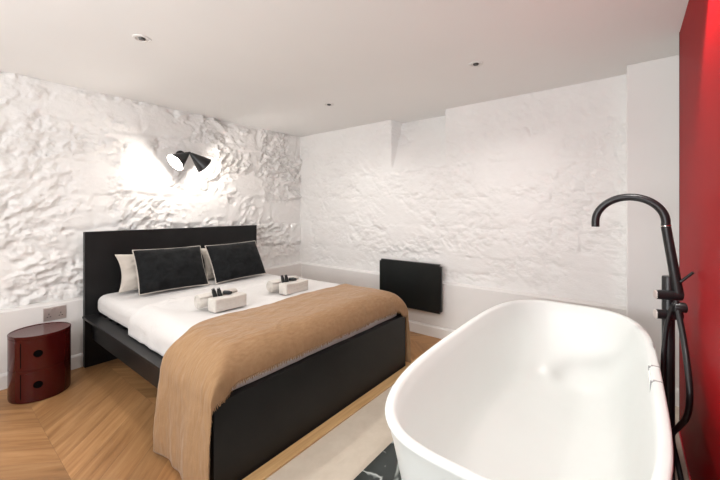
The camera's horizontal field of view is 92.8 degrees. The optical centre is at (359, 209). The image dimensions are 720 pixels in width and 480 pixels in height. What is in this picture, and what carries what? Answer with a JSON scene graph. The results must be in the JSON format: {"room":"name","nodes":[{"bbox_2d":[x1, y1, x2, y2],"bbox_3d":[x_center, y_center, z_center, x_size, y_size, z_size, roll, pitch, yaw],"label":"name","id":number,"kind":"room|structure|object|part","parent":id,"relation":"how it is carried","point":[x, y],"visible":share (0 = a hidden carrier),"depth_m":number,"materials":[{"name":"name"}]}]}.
{"room":"hotel room","nodes":[
{"label":"hotel room","id":0,"kind":"room"},
{"bbox_2d":[0,72,301,308],"bbox_3d":[-2.304,-0.126,2.578,0.353,1.635,4.815,0,0,38],"label":"wall","id":1,"kind":"structure","parent":0,"point":[74,161],"depth_m":2.75,"materials":[{"name":"paint"}]},
{"bbox_2d":[167,151,210,171],"bbox_3d":[-1.556,-0.446,3.088,0.285,0.205,0.369,0,0,38],"label":"wall lamp","id":2,"kind":"object","parent":1,"relation":"attached to","point":[177,160],"visible":1,"depth_m":3.02,"materials":[{"name":"black metal"}]},
{"bbox_3d":[-1.590,-0.429,2.973,0.150,0.172,0.175,0,0,-1],"label":"lamp shade","id":3,"kind":"part","parent":2,"relation":"part of","materials":[{"name":"black metal"}]},
{"bbox_3d":[-1.462,-0.430,3.155,0.177,0.171,0.150,0,0,-20],"label":"lamp shade","id":4,"kind":"part","parent":2,"relation":"part of","materials":[{"name":"black metal"}]},
{"bbox_2d":[0,0,688,136],"bbox_3d":[-0.259,-0.973,1.032,5.480,0.100,5.205,0,0,38],"label":"ceiling","id":5,"kind":"structure","parent":0,"point":[272,65],"depth_m":1.99,"materials":[{"name":"paint"}]},
{"bbox_2d":[132,34,151,42],"bbox_3d":[-1.172,-0.920,1.844,0.088,0.014,0.088,0,0,38],"label":"recessed light","id":6,"kind":"object","parent":5,"relation":"in","point":[141,38],"visible":1,"depth_m":1.84,"materials":[{"name":"white metal"}]},
{"bbox_2d":[469,61,482,66],"bbox_3d":[0.731,-0.920,2.164,0.088,0.014,0.088,0,0,38],"label":"recessed light","id":7,"kind":"object","parent":5,"relation":"in","point":[474,63],"visible":1,"depth_m":2.16,"materials":[{"name":"white metal"}]},
{"bbox_2d":[0,331,688,479],"bbox_3d":[-0.258,1.185,1.032,5.480,0.053,5.205,0,0,38],"label":"floor","id":8,"kind":"structure","parent":0,"point":[100,427],"depth_m":1.74,"materials":[{"name":"brown wood"}]},
{"bbox_2d":[7,322,70,403],"bbox_3d":[-2.042,0.962,2.193,0.305,0.400,0.300,0,0,38],"label":"nightstand","id":9,"kind":"object","parent":8,"relation":"on","point":[38,355],"visible":1,"depth_m":2.09,"materials":[{"name":"red plastic"}]},
{"bbox_3d":[-1.938,1.060,2.136,0.061,0.148,0.240,0,0,29],"label":"door","id":10,"kind":"part","parent":9,"relation":"part of","materials":[{"name":"red plastic"}]},
{"bbox_3d":[-1.938,0.872,2.136,0.061,0.148,0.240,0,0,29],"label":"door","id":11,"kind":"part","parent":9,"relation":"part of","materials":[{"name":"red plastic"}]},
{"bbox_2d":[0,353,82,389],"bbox_3d":[-2.178,1.112,2.396,0.015,0.100,4.684,0,0,38],"label":"baseboard","id":12,"kind":"structure","parent":8,"relation":"on","point":[76,360],"depth_m":2.50,"materials":[{"name":"white wood"}]},
{"bbox_2d":[0,262,302,373],"bbox_3d":[-2.202,0.906,2.524,0.180,0.512,4.855,0,0,38],"label":"plinth","id":13,"kind":"object","parent":8,"relation":"on","point":[14,318],"visible":0.09,"depth_m":2.43,"materials":[{"name":"white paint"}]},
{"bbox_2d":[43,305,65,321],"bbox_3d":[-2.158,0.730,2.426,0.010,0.092,0.124,0,0,38],"label":"wall socket","id":14,"kind":"object","parent":13,"relation":"attached to","point":[58,312],"visible":1,"depth_m":2.42,"materials":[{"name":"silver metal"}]},
{"bbox_2d":[82,225,404,479],"bbox_3d":[-0.864,0.662,2.545,1.880,1.000,1.500,0,0,38],"label":"frame","id":15,"kind":"object","parent":8,"relation":"on","point":[260,419],"visible":0.52,"depth_m":1.98,"materials":[{"name":"black wood"}]},
{"bbox_3d":[-1.276,0.878,2.007,1.805,0.168,0.025,0,0,38],"label":"rail","id":16,"kind":"part","parent":15,"relation":"part of","materials":[{"name":"black wood"}]},
{"bbox_3d":[-1.583,0.662,3.115,0.045,1.000,1.480,0,0,38],"label":"headboard","id":17,"kind":"part","parent":15,"relation":"part of","materials":[{"name":"black wood"}]},
{"bbox_2d":[98,274,280,327],"bbox_3d":[-0.860,0.703,2.546,1.745,0.151,1.356,0,0,38],"label":"mattress","id":18,"kind":"object","parent":15,"relation":"on","point":[119,307],"visible":0.23,"depth_m":2.50,"materials":[{"name":"white fabric"}]},
{"bbox_2d":[115,254,137,292],"bbox_3d":[-1.606,0.477,2.790,0.180,0.288,0.646,0,0,38],"label":"pillow","id":19,"kind":"object","parent":18,"relation":"on","point":[129,281],"visible":0.23,"depth_m":2.57,"materials":[{"name":"beige fabric"}]},
{"bbox_2d":[132,246,208,294],"bbox_3d":[-1.474,0.457,2.696,0.217,0.320,0.511,0,0,42],"label":"cushion","id":20,"kind":"object","parent":18,"relation":"on","point":[158,270],"visible":1,"depth_m":2.62,"materials":[{"name":"grey fabric"}]},
{"bbox_2d":[201,248,213,278],"bbox_3d":[-1.241,0.477,3.254,0.186,0.285,0.532,0,0,43],"label":"pillow","id":21,"kind":"object","parent":18,"relation":"on","point":[208,268],"visible":0.12,"depth_m":3.06,"materials":[{"name":"beige fabric"}]},
{"bbox_2d":[205,241,266,283],"bbox_3d":[-1.119,0.459,3.124,0.222,0.318,0.522,0,0,35],"label":"cushion","id":22,"kind":"object","parent":18,"relation":"on","point":[232,261],"visible":1,"depth_m":3.04,"materials":[{"name":"grey fabric"}]},
{"bbox_2d":[128,276,396,390],"bbox_3d":[-0.582,0.711,2.325,1.101,0.243,1.389,0,0,38],"label":"duvet","id":23,"kind":"object","parent":15,"relation":"on","point":[158,325],"visible":0.33,"depth_m":2.03,"materials":[{"name":"white fabric"}]},
{"bbox_2d":[194,288,237,308],"bbox_3d":[-0.897,0.549,2.147,0.078,0.083,0.252,0,0,38],"label":"rolled towel","id":24,"kind":"object","parent":23,"relation":"on","point":[201,300],"visible":0.56,"depth_m":2.06,"materials":[{"name":"white fabric"}]},
{"bbox_2d":[211,288,216,296],"bbox_3d":[-0.886,0.505,2.087,0.025,0.062,0.039,0,0,29],"label":"toiletry bottle","id":25,"kind":"object","parent":24,"relation":"on","point":[214,293],"visible":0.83,"depth_m":2.08,"materials":[{"name":"black plastic"}]},
{"bbox_2d":[208,292,246,312],"bbox_3d":[-0.808,0.559,2.095,0.087,0.075,0.210,0,0,38],"label":"folded towel","id":26,"kind":"object","parent":23,"relation":"on","point":[238,299],"visible":1,"depth_m":2.06,"materials":[{"name":"white fabric"}]},
{"bbox_2d":[217,287,221,295],"bbox_3d":[-0.863,0.505,2.106,0.025,0.062,0.040,0,0,16],"label":"toiletry bottle","id":27,"kind":"object","parent":26,"relation":"on","point":[219,292],"visible":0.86,"depth_m":2.10,"materials":[{"name":"black plastic"}]},
{"bbox_2d":[223,290,231,294],"bbox_3d":[-0.823,0.513,2.133,0.059,0.027,0.025,0,0,23],"label":"toiletry bottle","id":28,"kind":"object","parent":26,"relation":"on","point":[227,292],"visible":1,"depth_m":2.12,"materials":[{"name":"black plastic"}]},
{"bbox_2d":[153,284,410,479],"bbox_3d":[-0.310,0.873,2.112,0.521,0.582,1.607,0,0,38],"label":"throw blanket","id":29,"kind":"object","parent":23,"relation":"on","point":[200,369],"visible":0.87,"depth_m":1.61,"materials":[{"name":"brown fabric"}]},
{"bbox_2d":[266,276,298,291],"bbox_3d":[-0.573,0.549,2.560,0.078,0.083,0.252,0,0,38],"label":"rolled towel","id":30,"kind":"object","parent":23,"relation":"on","point":[272,285],"visible":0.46,"depth_m":2.47,"materials":[{"name":"white fabric"}]},
{"bbox_2d":[279,279,307,294],"bbox_3d":[-0.484,0.559,2.508,0.087,0.075,0.210,0,0,38],"label":"folded towel","id":31,"kind":"object","parent":23,"relation":"on","point":[286,288],"visible":1,"depth_m":2.46,"materials":[{"name":"white fabric"}]},
{"bbox_3d":[-0.136,0.972,1.974,0.030,0.380,1.500,0,0,38],"label":"footboard","id":32,"kind":"part","parent":15,"relation":"part of","materials":[{"name":"black wood"}]},
{"bbox_2d":[242,355,420,479],"bbox_3d":[-0.657,1.156,1.214,0.068,0.012,4.700,0,0,38],"label":"trim","id":33,"kind":"structure","parent":8,"relation":"on","point":[266,470],"depth_m":1.77,"materials":[{"name":"brown wood"}]},
{"bbox_2d":[409,320,454,338],"bbox_3d":[0.521,1.112,3.267,3.188,0.100,0.015,0,0,38],"label":"baseboard","id":34,"kind":"structure","parent":8,"relation":"on","point":[417,327],"depth_m":3.16,"materials":[{"name":"white wood"}]},
{"bbox_2d":[301,262,626,329],"bbox_3d":[0.617,0.902,3.300,3.300,0.520,0.155,0,0,38],"label":"plinth","id":35,"kind":"object","parent":8,"relation":"on","point":[461,303],"visible":0.18,"depth_m":3.04,"materials":[{"name":"white paint"}]},
{"bbox_2d":[380,258,441,313],"bbox_3d":[0.476,0.707,3.269,0.665,0.440,0.066,0,0,38],"label":"wall heater","id":36,"kind":"object","parent":35,"relation":"attached to","point":[418,284],"visible":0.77,"depth_m":3.20,"materials":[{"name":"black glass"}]},
{"bbox_2d":[385,300,673,479],"bbox_3d":[0.768,0.870,1.445,0.758,0.578,1.753,0,0,38],"label":"bathtub","id":37,"kind":"object","parent":8,"relation":"on","point":[523,389],"visible":1,"depth_m":1.58,"materials":[{"name":"white ceramic"}]},
{"bbox_2d":[591,194,694,479],"bbox_3d":[1.150,0.545,1.245,0.282,1.233,0.636,0,0,9],"label":"tap","id":38,"kind":"object","parent":8,"relation":"on","point":[671,294],"visible":0.9,"depth_m":1.40,"materials":[{"name":"black metal"}]},
{"bbox_3d":[1.167,0.002,1.489,0.271,0.147,0.034,0,0,38],"label":"spout","id":39,"kind":"part","parent":38,"relation":"part of","materials":[{"name":"black metal"}]},
{"bbox_3d":[1.269,0.387,1.362,0.040,0.040,0.040,0,0,21],"label":"handle","id":40,"kind":"part","parent":38,"relation":"part of","materials":[{"name":"black metal"}]},
{"bbox_3d":[1.294,0.265,1.357,0.013,0.050,0.045,0,0,-36],"label":"lever","id":41,"kind":"part","parent":38,"relation":"part of","materials":[{"name":"black metal"}]},
{"bbox_2d":[627,55,678,388],"bbox_3d":[2.562,0.119,1.819,1.812,2.085,0.485,0,0,38],"label":"wall pier","id":42,"kind":"object","parent":8,"relation":"on","point":[653,85],"visible":0.49,"depth_m":2.11,"materials":[{"name":"white paint"}]},
{"bbox_2d":[675,388,678,406],"bbox_3d":[2.054,1.112,1.900,0.912,0.100,0.015,0,0,38],"label":"baseboard","id":43,"kind":"structure","parent":8,"relation":"on","point":[676,389],"depth_m":2.03,"materials":[{"name":"white wood"}]},
{"bbox_2d":[679,0,719,479],"bbox_3d":[1.144,0.120,1.091,0.049,2.084,1.728,0,0,38],"label":"wall","id":44,"kind":"structure","parent":8,"relation":"on","point":[699,34],"depth_m":1.26,"materials":[{"name":"paint"}]},
{"bbox_3d":[1.124,1.151,1.101,0.004,0.022,1.720,0,0,38],"label":"trim","id":45,"kind":"part","parent":44,"relation":"part of","materials":[{"name":"red paint"}]},
{"bbox_2d":[299,74,626,305],"bbox_3d":[0.641,-0.126,3.435,3.430,1.635,0.314,0,0,38],"label":"wall","id":46,"kind":"structure","parent":0,"point":[504,193],"depth_m":2.91,"materials":[{"name":"paint"}]}
]}

